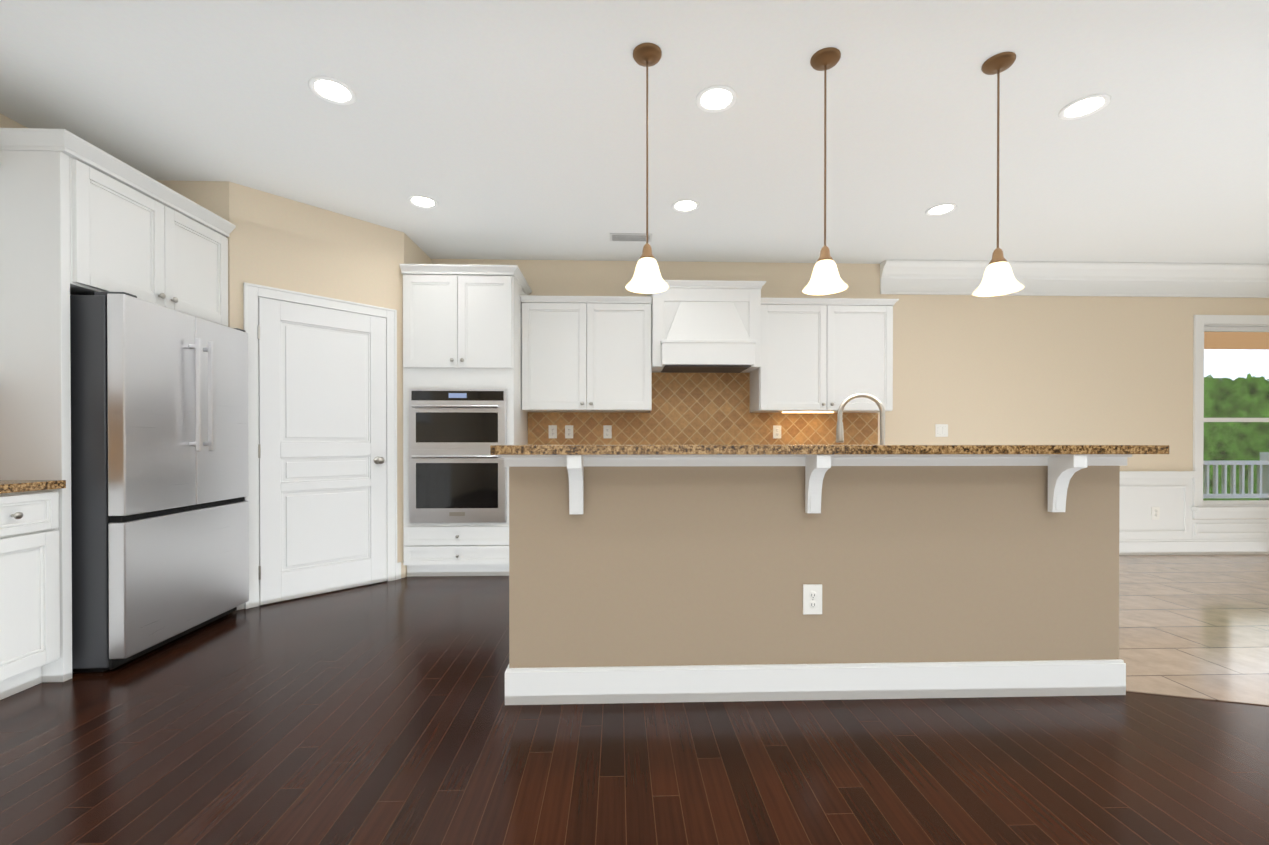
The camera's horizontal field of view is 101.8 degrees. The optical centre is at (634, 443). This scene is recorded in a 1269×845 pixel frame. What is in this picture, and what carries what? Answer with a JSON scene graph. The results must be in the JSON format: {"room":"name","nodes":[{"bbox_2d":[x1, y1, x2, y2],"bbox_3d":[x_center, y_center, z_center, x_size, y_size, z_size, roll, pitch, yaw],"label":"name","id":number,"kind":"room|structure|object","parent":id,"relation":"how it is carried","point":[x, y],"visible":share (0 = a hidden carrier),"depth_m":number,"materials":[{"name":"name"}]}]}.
{"room":"kitchen","nodes":[
{"label":"kitchen","id":0,"kind":"room"},
{"bbox_2d":[0,576,1268,844],"bbox_3d":[1.928,1.134,0.592,10.360,0.100,8.690,0,0,-2],"label":"floor","id":1,"kind":"structure","parent":0,"point":[378,714],"depth_m":1.78,"materials":[{"name":"brown wood"}]},
{"bbox_2d":[0,488,61,699],"bbox_3d":[-2.869,0.639,2.087,0.622,0.875,0.447,0,0,-2],"label":"base cabinet","id":2,"kind":"object","parent":1,"relation":"on","point":[29,589],"depth_m":2.20,"materials":[{"name":"white wood"}]},
{"bbox_2d":[0,480,65,495],"bbox_3d":[-2.835,0.187,1.248,0.635,0.037,2.120,0,0,-2],"label":"countertop","id":3,"kind":"structure","parent":2,"relation":"on","point":[6,486],"depth_m":2.20,"materials":[{"name":"brown stone"}]},
{"bbox_2d":[0,128,235,681],"bbox_3d":[-2.862,-0.157,2.773,0.680,2.460,1.019,0,0,-2],"label":"enclosure","id":4,"kind":"object","parent":1,"relation":"on","point":[79,216],"visible":0.88,"depth_m":2.33,"materials":[{"name":"white wood"}]},
{"bbox_2d":[70,291,248,672],"bbox_3d":[-2.749,0.179,2.823,0.783,1.787,0.885,0,0,-5],"label":"refrigerator","id":5,"kind":"object","parent":1,"relation":"on","point":[159,480],"visible":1,"depth_m":2.56,"materials":[{"name":"grey metal"}]},
{"bbox_2d":[400,264,531,575],"bbox_3d":[-1.378,-0.166,4.339,0.905,2.460,0.727,0,0,-2],"label":"tall cabinet","id":6,"kind":"object","parent":1,"relation":"on","point":[463,411],"visible":0.98,"depth_m":4.05,"materials":[{"name":"white wood"}]},
{"bbox_2d":[494,449,1165,704],"bbox_3d":[0.773,0.558,2.492,2.637,1.033,0.914,0,0,-2],"label":"kitchen island","id":7,"kind":"object","parent":1,"relation":"on","point":[658,573],"depth_m":2.17,"materials":[{"name":"paint"}]},
{"bbox_2d":[803,584,821,614],"bbox_3d":[0.750,0.656,2.172,0.080,0.125,0.009,0,0,-2],"label":"outlet","id":8,"kind":"object","parent":7,"relation":"attached to","point":[812,598],"visible":1,"depth_m":2.17,"materials":[{"name":"white plastic"}]},
{"bbox_2d":[490,445,1168,454],"bbox_3d":[0.790,0.032,2.201,2.700,0.052,0.350,0,0,-2],"label":"island countertop","id":9,"kind":"structure","parent":7,"relation":"on","point":[493,448],"depth_m":2.01,"materials":[{"name":"brown stone"}]},
{"bbox_2d":[836,393,884,444],"bbox_3d":[1.107,-0.043,2.473,0.229,0.406,0.171,0,0,-2],"label":"faucet","id":10,"kind":"object","parent":9,"relation":"on","point":[840,431],"visible":0.6,"depth_m":2.50,"materials":[{"name":"silver metal"}]},
{"bbox_2d":[0,114,1268,577],"bbox_3d":[1.928,-0.286,0.585,10.360,2.740,8.690,0,0,-2],"label":"wall","id":11,"kind":"structure","parent":0,"point":[1042,370],"depth_m":4.84,"materials":[{"name":"paint"}]},
{"bbox_2d":[237,282,400,609],"bbox_3d":[-2.180,0.013,3.654,0.094,2.110,1.064,0,0,43],"label":"pantry door","id":12,"kind":"structure","parent":11,"relation":"in","point":[321,498],"depth_m":3.64,"materials":[{"name":"white wood"}]},
{"bbox_2d":[520,295,651,411],"bbox_3d":[-0.413,-0.769,4.549,1.112,0.965,0.362,0,0,-2],"label":"upper cabinet","id":13,"kind":"object","parent":11,"relation":"attached to","point":[586,353],"visible":1,"depth_m":4.41,"materials":[{"name":"white wood"}]},
{"bbox_2d":[528,373,877,444],"bbox_3d":[0.648,-0.252,4.766,3.247,0.802,0.008,0,0,-2],"label":"backsplash","id":14,"kind":"structure","parent":11,"relation":"attached to","point":[700,408],"depth_m":4.76,"materials":[{"name":"tile"}]},
{"bbox_2d":[549,425,556,437],"bbox_3d":[-0.747,-0.108,4.712,0.075,0.120,0.009,0,0,-2],"label":"outlet","id":15,"kind":"object","parent":14,"relation":"attached to","point":[552,431],"visible":1,"depth_m":4.71,"materials":[{"name":"white plastic"}]},
{"bbox_2d":[565,425,572,437],"bbox_3d":[-0.597,-0.108,4.717,0.075,0.120,0.009,0,0,-2],"label":"outlet","id":16,"kind":"object","parent":14,"relation":"attached to","point":[568,431],"visible":1,"depth_m":4.71,"materials":[{"name":"white plastic"}]},
{"bbox_2d":[603,425,611,437],"bbox_3d":[-0.247,-0.108,4.728,0.075,0.120,0.009,0,0,-2],"label":"outlet","id":17,"kind":"object","parent":14,"relation":"attached to","point":[607,431],"visible":1,"depth_m":4.73,"materials":[{"name":"white plastic"}]},
{"bbox_2d":[773,425,780,437],"bbox_3d":[1.322,-0.108,4.779,0.075,0.120,0.009,0,0,-2],"label":"outlet","id":18,"kind":"object","parent":14,"relation":"attached to","point":[776,431],"visible":1,"depth_m":4.78,"materials":[{"name":"white plastic"}]},
{"bbox_2d":[646,280,765,372],"bbox_3d":[0.611,-1.013,4.527,0.995,0.728,0.470,0,0,-2],"label":"range hood","id":19,"kind":"object","parent":11,"relation":"attached to","point":[706,326],"visible":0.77,"depth_m":4.37,"materials":[{"name":"white wood"}]},
{"bbox_2d":[750,298,898,412],"bbox_3d":[1.676,-0.770,4.617,1.202,0.965,0.362,0,0,-2],"label":"upper cabinet","id":20,"kind":"object","parent":11,"relation":"attached to","point":[824,354],"visible":0.96,"depth_m":4.47,"materials":[{"name":"white wood"}]},
{"bbox_2d":[782,412,833,412],"bbox_3d":[1.550,-0.280,4.617,0.450,0.010,0.040,0,0,-2],"label":"under-cabinet light","id":21,"kind":"object","parent":20,"relation":"attached to","point":[807,412],"visible":0.86,"depth_m":4.60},
{"bbox_2d":[935,424,947,436],"bbox_3d":[2.881,-0.123,4.838,0.118,0.118,0.008,0,0,-2],"label":"switch plate","id":22,"kind":"object","parent":11,"relation":"attached to","point":[941,430],"visible":1,"depth_m":4.84,"materials":[{"name":"white plastic"}]},
{"bbox_2d":[880,260,1268,297],"bbox_3d":[4.571,-1.535,4.834,4.558,0.283,0.112,0,0,-2],"label":"crown molding","id":23,"kind":"structure","parent":11,"relation":"attached to","point":[946,277],"depth_m":4.84,"materials":[{"name":"white"}]},
{"bbox_2d":[1151,507,1159,519],"bbox_3d":[4.950,0.661,4.902,0.075,0.120,0.009,0,0,-2],"label":"outlet","id":24,"kind":"object","parent":11,"relation":"attached to","point":[1155,513],"visible":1,"depth_m":4.90,"materials":[{"name":"white plastic"}]},
{"bbox_2d":[1119,471,1268,554],"bbox_3d":[4.564,0.661,4.885,4.568,0.800,0.032,0,0,-2],"label":"wainscoting","id":25,"kind":"structure","parent":11,"relation":"attached to","point":[1176,528],"depth_m":4.91,"materials":[{"name":"white wood"}]},
{"bbox_2d":[1191,315,1268,518],"bbox_3d":[5.878,-0.254,4.959,1.150,1.940,0.160,0,0,-2],"label":"dining room window","id":26,"kind":"structure","parent":11,"relation":"in","point":[1201,508],"depth_m":4.92,"materials":[{"name":"white"}]},
{"bbox_2d":[0,0,1268,263],"bbox_3d":[1.928,-1.706,0.577,10.360,0.100,8.690,0,0,-2],"label":"ceiling","id":27,"kind":"structure","parent":0,"point":[504,128],"depth_m":2.65,"materials":[{"name":"paint"}]},
{"bbox_2d":[308,76,355,104],"bbox_3d":[-1.424,-1.661,2.435,0.196,0.008,0.196,0,0,-2],"label":"recessed light","id":28,"kind":"object","parent":27,"relation":"in","point":[333,90],"visible":1,"depth_m":2.43,"materials":[{"name":"white plastic"}]},
{"bbox_2d":[408,195,437,208],"bbox_3d":[-1.460,-1.667,3.564,0.196,0.008,0.196,0,0,-2],"label":"recessed light","id":29,"kind":"object","parent":27,"relation":"in","point":[422,201],"visible":1,"depth_m":3.56,"materials":[{"name":"white plastic"}]},
{"bbox_2d":[610,233,651,241],"bbox_3d":[-0.030,-1.670,4.181,0.340,0.009,0.150,0,0,-2],"label":"ceiling vent","id":30,"kind":"object","parent":27,"relation":"in","point":[627,236],"visible":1,"depth_m":4.17,"materials":[{"name":"grey metal"}]},
{"bbox_2d":[625,43,668,293],"bbox_3d":[0.054,-1.166,2.205,0.188,0.996,0.188,0,0,-2],"label":"pendant light","id":31,"kind":"object","parent":27,"relation":"hanging from","point":[647,278],"visible":1,"depth_m":2.19,"materials":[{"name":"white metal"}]},
{"bbox_2d":[672,199,699,212],"bbox_3d":[0.359,-1.667,3.623,0.196,0.008,0.196,0,0,-2],"label":"recessed light","id":32,"kind":"object","parent":27,"relation":"in","point":[686,205],"visible":1,"depth_m":3.62,"materials":[{"name":"white plastic"}]},
{"bbox_2d":[696,85,736,112],"bbox_3d":[0.395,-1.661,2.494,0.196,0.008,0.196,0,0,-2],"label":"recessed light","id":33,"kind":"object","parent":27,"relation":"in","point":[715,98],"visible":1,"depth_m":2.49,"materials":[{"name":"white"}]},
{"bbox_2d":[802,47,847,294],"bbox_3d":[0.824,-1.166,2.230,0.188,0.996,0.188,0,0,-2],"label":"pendant light","id":34,"kind":"object","parent":27,"relation":"hanging from","point":[825,279],"visible":1,"depth_m":2.22,"materials":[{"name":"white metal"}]},
{"bbox_2d":[925,203,956,215],"bbox_3d":[2.188,-1.668,3.682,0.196,0.008,0.196,0,0,-2],"label":"recessed light","id":35,"kind":"object","parent":27,"relation":"in","point":[941,209],"visible":1,"depth_m":3.68,"materials":[{"name":"white plastic"}]},
{"bbox_2d":[972,52,1023,296],"bbox_3d":[1.589,-1.166,2.255,0.188,0.996,0.188,0,0,-2],"label":"pendant light","id":36,"kind":"object","parent":27,"relation":"hanging from","point":[998,279],"visible":1,"depth_m":2.24,"materials":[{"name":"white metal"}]},
{"bbox_2d":[1058,94,1110,119],"bbox_3d":[2.224,-1.662,2.553,0.196,0.008,0.196,0,0,-2],"label":"recessed light","id":37,"kind":"object","parent":27,"relation":"in","point":[1086,106],"visible":1,"depth_m":2.55,"materials":[{"name":"white"}]},
{"bbox_2d":[1119,554,1268,705],"bbox_3d":[4.491,1.070,2.889,4.848,0.004,4.025,0,0,-2],"label":"tile floor","id":38,"kind":"structure","parent":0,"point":[1194,626],"depth_m":3.03,"materials":[{"name":"beige tile"}]},
{"label":"outside","id":39,"kind":"structure","parent":0,"visible":0},
{"bbox_2d":[1203,332,1268,499],"bbox_3d":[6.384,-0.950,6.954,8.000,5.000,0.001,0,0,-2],"label":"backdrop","id":40,"kind":"structure","parent":39,"point":[1248,369],"depth_m":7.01,"materials":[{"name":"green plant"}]},
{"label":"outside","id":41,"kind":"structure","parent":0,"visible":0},
{"bbox_2d":[1203,452,1268,499],"bbox_3d":[7.109,0.579,6.215,1.200,0.950,0.100,0,0,-2],"label":"railing","id":42,"kind":"object","parent":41,"point":[1261,476],"depth_m":6.19,"materials":[{"name":"white wood"}]}
]}

